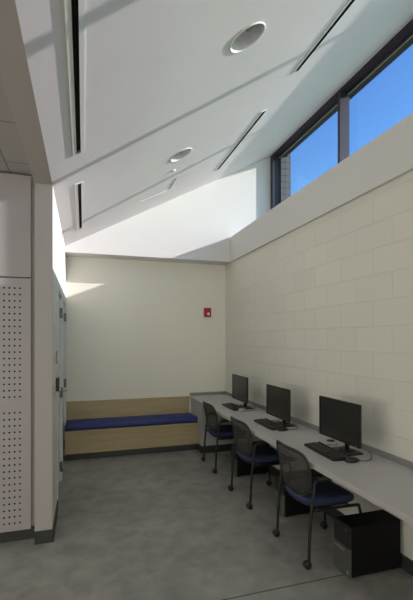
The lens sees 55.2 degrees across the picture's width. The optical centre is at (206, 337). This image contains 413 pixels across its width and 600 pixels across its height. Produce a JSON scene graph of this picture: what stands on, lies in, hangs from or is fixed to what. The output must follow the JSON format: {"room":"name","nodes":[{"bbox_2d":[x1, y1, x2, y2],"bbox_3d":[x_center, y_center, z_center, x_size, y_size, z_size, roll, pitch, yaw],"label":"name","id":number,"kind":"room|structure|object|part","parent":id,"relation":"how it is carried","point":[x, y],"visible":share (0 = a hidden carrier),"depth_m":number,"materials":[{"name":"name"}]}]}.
{"room":"computer room","nodes":[
{"label":"computer room","id":0,"kind":"room"},
{"bbox_2d":[0,75,31,175],"bbox_3d":[-1.555,-1.390,-1.689,3.227,0.120,9.700,0,0,-17],"label":"ceiling","id":1,"kind":"structure","parent":0,"point":[13,159],"depth_m":2.72,"materials":[{"name":"tile"}]},
{"bbox_2d":[0,172,34,525],"bbox_3d":[-2.971,0.100,2.861,3.227,3.100,0.170,0,0,-17],"label":"wall","id":2,"kind":"structure","parent":0,"point":[33,183],"depth_m":3.25,"materials":[{"name":"paint"}]},
{"bbox_2d":[0,278,30,532],"bbox_3d":[-1.861,0.537,3.091,0.900,2.025,0.050,0,0,-17],"label":"perforated panel","id":3,"kind":"object","parent":2,"relation":"attached to","point":[15,293],"visible":1,"depth_m":3.17,"materials":[{"name":"metal"}]},
{"bbox_2d":[0,173,31,277],"bbox_3d":[-1.861,-0.897,3.091,0.900,0.820,0.050,0,0,-17],"label":"wall panel","id":4,"kind":"object","parent":2,"relation":"attached to","point":[15,190],"visible":1,"depth_m":3.17,"materials":[{"name":"paint"}]},
{"bbox_2d":[0,526,34,542],"bbox_3d":[-2.945,1.600,2.775,3.227,0.100,0.010,0,0,-17],"label":"baseboard","id":5,"kind":"structure","parent":2,"relation":"attached to","point":[25,534],"depth_m":3.21,"materials":[{"name":"rubber"}]},
{"bbox_2d":[0,0,51,184],"bbox_3d":[0.091,-1.542,-1.323,0.133,0.615,9.420,0,0,-17],"label":"beam","id":6,"kind":"structure","parent":0,"point":[14,69],"depth_m":1.96,"materials":[{"name":"paint"}]},
{"bbox_2d":[35,183,52,530],"bbox_3d":[-1.314,-0.100,3.188,0.133,3.500,0.030,0,0,-17],"label":"wall","id":7,"kind":"structure","parent":0,"point":[43,192],"depth_m":3.17,"materials":[{"name":"paint"}]},
{"bbox_2d":[34,529,51,544],"bbox_3d":[-1.308,1.600,3.170,0.134,0.100,0.010,0,0,-17],"label":"baseboard","id":8,"kind":"structure","parent":7,"relation":"attached to","point":[45,536],"depth_m":3.16,"materials":[{"name":"rubber"}]},
{"bbox_2d":[53,190,65,521],"bbox_3d":[-1.742,-0.100,4.563,0.133,3.500,2.850,0,0,-17],"label":"wall","id":9,"kind":"structure","parent":0,"point":[59,256],"depth_m":3.55,"materials":[{"name":"paint"}]},
{"bbox_2d":[53,385,55,400],"bbox_3d":[-1.287,0.470,3.349,0.013,0.116,0.120,0,0,-17],"label":"light switch","id":10,"kind":"object","parent":9,"relation":"attached to","point":[54,390],"visible":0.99,"depth_m":3.32,"materials":[{"name":"white plastic"}]},
{"bbox_2d":[52,500,57,541],"bbox_3d":[-1.330,1.600,3.479,0.010,0.100,0.615,0,0,-17],"label":"baseboard","id":11,"kind":"structure","parent":9,"relation":"attached to","point":[56,510],"depth_m":3.40,"materials":[{"name":"rubber"}]},
{"bbox_2d":[56,377,60,391],"bbox_3d":[-1.359,0.430,3.620,0.038,0.120,0.080,0,0,-17],"label":"card reader","id":12,"kind":"object","parent":9,"relation":"attached to","point":[58,380],"visible":0.97,"depth_m":3.58,"materials":[{"name":"black plastic"}]},
{"bbox_2d":[57,283,62,499],"bbox_3d":[-1.603,0.562,4.177,0.123,2.175,0.880,0,0,-17],"label":"door","id":13,"kind":"structure","parent":9,"relation":"in","point":[59,291],"depth_m":4.52,"materials":[{"name":"paint"}]},
{"bbox_2d":[63,294,67,456],"bbox_3d":[-1.868,0.562,5.095,0.163,2.175,0.930,0,0,-17],"label":"door","id":14,"kind":"structure","parent":9,"relation":"in","point":[64,299],"depth_m":5.47,"materials":[{"name":"paint"}]},
{"bbox_3d":[-1.889,0.562,5.088,0.118,2.175,0.930,0,0,-17],"label":"frame","id":15,"kind":"part","parent":14,"relation":"part of","materials":[{"name":"paint"}]},
{"bbox_2d":[66,256,225,412],"bbox_3d":[-1.022,0.245,6.112,2.683,2.810,0.320,0,0,-17],"label":"wall","id":16,"kind":"structure","parent":0,"point":[135,328],"depth_m":5.97,"materials":[{"name":"paint"}]},
{"bbox_2d":[204,308,210,316],"bbox_3d":[0.018,-0.395,6.234,0.112,0.144,0.066,0,0,-17],"label":"fire alarm","id":17,"kind":"object","parent":16,"relation":"attached to","point":[207,311],"visible":1,"depth_m":6.22,"materials":[{"name":"red plastic"}]},
{"bbox_2d":[65,157,269,264],"bbox_3d":[-0.482,-2.355,6.123,3.200,2.390,0.620,0,0,-17],"label":"wall","id":18,"kind":"structure","parent":0,"point":[193,227],"depth_m":5.89,"materials":[{"name":"white paint"}]},
{"bbox_2d":[0,444,412,599],"bbox_3d":[-0.301,1.750,-0.042,6.600,0.200,12.500,0,0,-17],"label":"floor","id":19,"kind":"structure","parent":0,"point":[164,525],"depth_m":3.15,"materials":[{"name":"concrete"}]},
{"bbox_2d":[65,396,197,460],"bbox_3d":[-1.063,1.282,5.710,1.842,0.735,0.425,0,0,-17],"label":"bench","id":20,"kind":"object","parent":19,"relation":"on","point":[134,440],"visible":0.75,"depth_m":5.65,"materials":[{"name":"brown wood"}]},
{"bbox_3d":[-1.138,1.282,5.899,1.811,0.735,0.020,0,0,-17],"label":"backrest","id":21,"kind":"part","parent":20,"relation":"part of","materials":[{"name":"brown wood"}]},
{"bbox_2d":[65,413,196,430],"bbox_3d":[-1.062,1.208,5.709,1.834,0.081,0.383,0,0,-17],"label":"bench cushion","id":22,"kind":"object","parent":20,"relation":"on","point":[128,421],"visible":1,"depth_m":5.58,"materials":[{"name":"blue fabric"}]},
{"bbox_3d":[-1.008,1.420,5.535,1.842,0.280,0.020,0,0,-17],"label":"panel","id":23,"kind":"part","parent":20,"relation":"part of","materials":[{"name":"brown wood"}]},
{"bbox_2d":[191,399,233,452],"bbox_3d":[0.118,1.298,5.990,0.578,0.705,0.592,0,0,-17],"label":"support","id":24,"kind":"object","parent":19,"relation":"on","point":[197,409],"visible":0.21,"depth_m":5.70,"materials":[{"name":"laminate"}]},
{"bbox_2d":[189,394,412,525],"bbox_3d":[0.860,0.926,3.557,0.608,0.037,5.680,0,0,-17],"label":"countertop","id":25,"kind":"structure","parent":24,"relation":"on","point":[385,483],"depth_m":2.78,"materials":[{"name":"grey laminate"}]},
{"bbox_2d":[221,403,244,410],"bbox_3d":[0.419,0.893,5.155,0.318,0.030,0.463,0,0,-19],"label":"keyboard","id":26,"kind":"object","parent":25,"relation":"on","point":[235,407],"visible":1,"depth_m":5.10,"materials":[{"name":"black plastic"}]},
{"bbox_2d":[232,374,253,408],"bbox_3d":[0.494,0.700,5.108,0.158,0.416,0.496,0,0,-17],"label":"monitor","id":27,"kind":"object","parent":25,"relation":"on","point":[239,383],"visible":0.91,"depth_m":5.05,"materials":[{"name":"black plastic"}]},
{"bbox_2d":[238,406,255,411],"bbox_3d":[0.558,0.889,4.995,0.135,0.038,0.444,0,0,34],"label":"computer mouse","id":28,"kind":"object","parent":25,"relation":"on","point":[240,409],"visible":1,"depth_m":4.85,"materials":[{"name":"grey plastic"}]},
{"bbox_2d":[254,418,283,429],"bbox_3d":[0.722,0.893,4.124,0.318,0.030,0.463,0,0,-16],"label":"keyboard","id":29,"kind":"object","parent":25,"relation":"on","point":[267,423],"visible":0.99,"depth_m":4.06,"materials":[{"name":"black plastic"}]},
{"bbox_2d":[266,384,295,426],"bbox_3d":[0.804,0.709,4.115,0.158,0.398,0.496,0,0,-17],"label":"monitor","id":30,"kind":"object","parent":25,"relation":"on","point":[278,399],"visible":0.91,"depth_m":4.06,"materials":[{"name":"black plastic"}]},
{"bbox_2d":[278,422,296,430],"bbox_3d":[0.856,0.889,3.988,0.135,0.038,0.444,0,0,31],"label":"computer mouse","id":31,"kind":"object","parent":25,"relation":"on","point":[279,428],"visible":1,"depth_m":3.83,"materials":[{"name":"plastic"}]},
{"bbox_2d":[304,441,349,460],"bbox_3d":[1.023,0.893,3.152,0.318,0.030,0.463,0,0,-14],"label":"keyboard","id":32,"kind":"object","parent":25,"relation":"on","point":[319,447],"visible":1,"depth_m":3.07,"materials":[{"name":"black plastic"}]},
{"bbox_2d":[319,395,362,455],"bbox_3d":[1.108,0.700,3.138,0.159,0.416,0.496,0,0,-19],"label":"monitor","id":33,"kind":"object","parent":25,"relation":"on","point":[339,420],"visible":0.96,"depth_m":3.09,"materials":[{"name":"black plastic"}]},
{"bbox_2d":[345,451,371,462],"bbox_3d":[1.192,0.889,3.000,0.135,0.038,0.444,0,0,40],"label":"computer mouse","id":34,"kind":"object","parent":25,"relation":"on","point":[348,459],"visible":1,"depth_m":2.86,"materials":[{"name":"black plastic"}]},
{"bbox_2d":[201,401,233,472],"bbox_3d":[0.233,1.236,5.111,0.542,0.829,0.532,0,0,-17],"label":"mesh chair","id":35,"kind":"object","parent":19,"relation":"on","point":[221,432],"visible":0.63,"depth_m":4.92,"materials":[{"name":"grey plastic"}]},
{"bbox_3d":[0.091,1.310,5.320,0.280,0.578,0.027,0,0,-17],"label":"leg","id":36,"kind":"part","parent":35,"relation":"part of","materials":[{"name":"black metal"}]},
{"bbox_3d":[0.025,1.006,5.046,0.106,0.369,0.496,0,0,-17],"label":"frame","id":37,"kind":"part","parent":35,"relation":"part of","materials":[{"name":"grey plastic"}]},
{"bbox_3d":[0.253,1.216,5.117,0.450,0.080,0.445,0,0,-17],"label":"seat","id":38,"kind":"part","parent":35,"relation":"part of","materials":[{"name":"blue fabric"}]},
{"bbox_3d":[0.235,1.309,4.857,0.280,0.578,0.024,0,0,-16],"label":"leg","id":39,"kind":"part","parent":35,"relation":"part of","materials":[{"name":"black metal"}]},
{"bbox_2d":[231,441,268,475],"bbox_3d":[0.526,1.472,4.809,0.436,0.355,0.175,0,0,-17],"label":"computer tower","id":40,"kind":"object","parent":19,"relation":"on","point":[241,467],"visible":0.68,"depth_m":4.71,"materials":[{"name":"black plastic"}]},
{"bbox_2d":[228,416,279,508],"bbox_3d":[0.539,1.236,4.100,0.542,0.829,0.532,0,0,-18],"label":"mesh chair","id":41,"kind":"object","parent":19,"relation":"on","point":[260,454],"visible":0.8,"depth_m":3.93,"materials":[{"name":"black fabric"}]},
{"bbox_3d":[0.393,1.310,4.307,0.280,0.578,0.024,0,0,-19],"label":"leg","id":42,"kind":"part","parent":41,"relation":"part of","materials":[{"name":"black metal"}]},
{"bbox_3d":[0.333,1.006,4.032,0.106,0.369,0.496,0,0,-18],"label":"frame","id":43,"kind":"part","parent":41,"relation":"part of","materials":[{"name":"grey plastic"}]},
{"bbox_3d":[0.510,1.416,4.341,0.439,0.365,0.027,0,0,-18],"label":"leg","id":44,"kind":"part","parent":41,"relation":"part of","materials":[{"name":"black metal"}]},
{"bbox_3d":[0.559,1.216,4.107,0.450,0.080,0.445,0,0,-18],"label":"seat","id":45,"kind":"part","parent":41,"relation":"part of","materials":[{"name":"blue fabric"}]},
{"bbox_3d":[0.545,1.309,3.847,0.280,0.578,0.024,0,0,-17],"label":"leg","id":46,"kind":"part","parent":41,"relation":"part of","materials":[{"name":"black metal"}]},
{"bbox_3d":[0.659,1.416,3.889,0.439,0.365,0.027,0,0,-18],"label":"leg","id":47,"kind":"part","parent":41,"relation":"part of","materials":[{"name":"black metal"}]},
{"bbox_2d":[275,469,323,516],"bbox_3d":[0.880,1.472,3.756,0.436,0.355,0.175,0,0,-17],"label":"computer tower","id":48,"kind":"object","parent":19,"relation":"on","point":[289,506],"visible":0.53,"depth_m":3.65,"materials":[{"name":"black plastic"}]},
{"bbox_2d":[272,440,361,569],"bbox_3d":[0.854,1.236,3.117,0.542,0.829,0.532,0,0,-17],"label":"mesh chair","id":49,"kind":"object","parent":19,"relation":"on","point":[316,491],"visible":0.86,"depth_m":2.95,"materials":[{"name":"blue fabric"}]},
{"bbox_3d":[0.712,1.310,3.326,0.280,0.578,0.024,0,0,-18],"label":"leg","id":50,"kind":"part","parent":49,"relation":"part of","materials":[{"name":"black metal"}]},
{"bbox_3d":[0.646,1.006,3.052,0.106,0.369,0.496,0,0,-17],"label":"frame","id":51,"kind":"part","parent":49,"relation":"part of","materials":[{"name":"grey plastic"}]},
{"bbox_3d":[0.829,1.416,3.358,0.440,0.365,0.027,0,0,-17],"label":"leg","id":52,"kind":"part","parent":49,"relation":"part of","materials":[{"name":"black metal"}]},
{"bbox_3d":[0.874,1.216,3.123,0.450,0.080,0.445,0,0,-17],"label":"seat","id":53,"kind":"part","parent":49,"relation":"part of","materials":[{"name":"blue fabric"}]},
{"bbox_3d":[0.856,1.309,2.864,0.280,0.578,0.024,0,0,-16],"label":"leg","id":54,"kind":"part","parent":49,"relation":"part of","materials":[{"name":"black metal"}]},
{"bbox_3d":[0.911,1.016,2.879,0.225,0.022,0.044,0,0,-17],"label":"armrest","id":55,"kind":"part","parent":49,"relation":"part of","materials":[{"name":"black plastic"}]},
{"bbox_3d":[0.970,1.416,2.904,0.440,0.365,0.027,0,0,-17],"label":"leg","id":56,"kind":"part","parent":49,"relation":"part of","materials":[{"name":"black metal"}]},
{"bbox_2d":[334,509,399,577],"bbox_3d":[1.148,1.472,2.831,0.436,0.355,0.175,0,0,-17],"label":"computer tower","id":57,"kind":"object","parent":19,"relation":"on","point":[365,543],"visible":1,"depth_m":2.76,"materials":[{"name":"black plastic"}]},
{"bbox_2d":[15,0,412,245],"bbox_3d":[1.198,-2.198,0.530,3.318,1.926,12.300,0,0,-17],"label":"ceiling","id":58,"kind":"structure","parent":0,"point":[163,79],"depth_m":2.88,"materials":[{"name":"paint"}]},
{"bbox_2d":[64,0,84,155],"bbox_3d":[-0.707,-1.352,2.152,0.080,0.068,1.530,0,0,-17],"label":"ceiling vent","id":59,"kind":"object","parent":58,"relation":"in","point":[74,10],"visible":1,"depth_m":1.95,"materials":[{"name":"white metal"}]},
{"bbox_2d":[75,181,83,229],"bbox_3d":[-1.326,-1.352,4.143,0.075,0.066,1.500,0,0,-17],"label":"ceiling vent","id":60,"kind":"object","parent":58,"relation":"in","point":[79,187],"visible":0.88,"depth_m":3.97,"materials":[{"name":"white metal"}]},
{"bbox_2d":[141,178,175,200],"bbox_3d":[-0.604,-1.843,4.923,0.384,0.206,0.392,0,0,-17],"label":"access panel","id":61,"kind":"object","parent":58,"relation":"attached to","point":[165,186],"visible":1,"depth_m":4.92,"materials":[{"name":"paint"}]},
{"bbox_2d":[170,148,191,161],"bbox_3d":[-0.260,-1.900,4.046,0.237,0.182,0.237,0,0,28],"label":"recessed light","id":62,"kind":"object","parent":58,"relation":"in","point":[183,153],"visible":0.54,"depth_m":4.13,"materials":[{"name":"white metal"}]},
{"bbox_2d":[215,109,267,170],"bbox_3d":[0.367,-2.303,4.696,0.073,0.067,1.490,0,0,-17],"label":"ceiling vent","id":63,"kind":"object","parent":58,"relation":"in","point":[262,113],"visible":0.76,"depth_m":4.53,"materials":[{"name":"white metal"}]},
{"bbox_2d":[229,22,265,52],"bbox_3d":[0.257,-1.916,2.489,0.237,0.182,0.237,0,0,28],"label":"recessed light","id":64,"kind":"object","parent":58,"relation":"in","point":[251,34],"visible":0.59,"depth_m":2.57,"materials":[{"name":"white metal"}]},
{"bbox_2d":[291,0,355,73],"bbox_3d":[0.994,-2.303,2.682,0.073,0.067,1.530,0,0,-17],"label":"ceiling vent","id":65,"kind":"object","parent":58,"relation":"in","point":[349,3],"visible":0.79,"depth_m":2.98,"materials":[{"name":"white metal"}]},
{"bbox_2d":[280,153,290,202],"bbox_3d":[1.009,-2.544,7.002,0.170,2.012,1.630,0,0,-17],"label":"wall","id":66,"kind":"structure","parent":0,"point":[285,162],"depth_m":6.22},
{"bbox_2d":[270,90,348,209],"bbox_3d":[1.340,-2.252,5.434,0.130,1.429,1.780,0,0,-17],"label":"window","id":67,"kind":"structure","parent":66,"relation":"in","point":[340,98],"depth_m":5.07,"materials":[{"name":"black metal"}]},
{"bbox_2d":[282,37,412,156],"bbox_3d":[2.933,-3.199,0.688,0.090,0.703,11.570,0,0,-17],"label":"trim","id":68,"kind":"structure","parent":66,"relation":"attached to","point":[409,42],"depth_m":4.48,"materials":[{"name":"grey metal"}]},
{"bbox_2d":[225,113,412,264],"bbox_3d":[2.479,-1.349,0.919,0.980,0.378,12.280,0,0,-17],"label":"wall","id":69,"kind":"structure","parent":0,"point":[388,157],"depth_m":3.50,"materials":[{"name":"paint"}]},
{"bbox_2d":[340,19,412,94],"bbox_3d":[1.833,-2.252,3.851,0.130,1.429,1.544,0,0,-17],"label":"window","id":70,"kind":"structure","parent":69,"relation":"in","point":[405,33],"depth_m":4.02,"materials":[{"name":"black metal"}]},
{"bbox_2d":[226,171,412,560],"bbox_3d":[2.159,0.245,0.829,0.250,2.810,12.300,0,0,-17],"label":"wall","id":71,"kind":"structure","parent":0,"point":[324,307],"depth_m":3.54,"materials":[{"name":"beige brick"}]},
{"bbox_2d":[190,391,412,468],"bbox_3d":[0.866,0.886,3.558,0.596,0.043,5.680,0,0,-17],"label":"backsplash","id":72,"kind":"structure","parent":71,"relation":"attached to","point":[391,457],"depth_m":3.20,"materials":[{"name":"laminate"}]},
{"bbox_2d":[271,465,412,575],"bbox_3d":[2.168,1.600,0.361,0.012,0.100,11.400,0,0,-17],"label":"baseboard","id":73,"kind":"structure","parent":71,"relation":"attached to","point":[406,564],"depth_m":2.82,"materials":[{"name":"rubber"}]}
]}

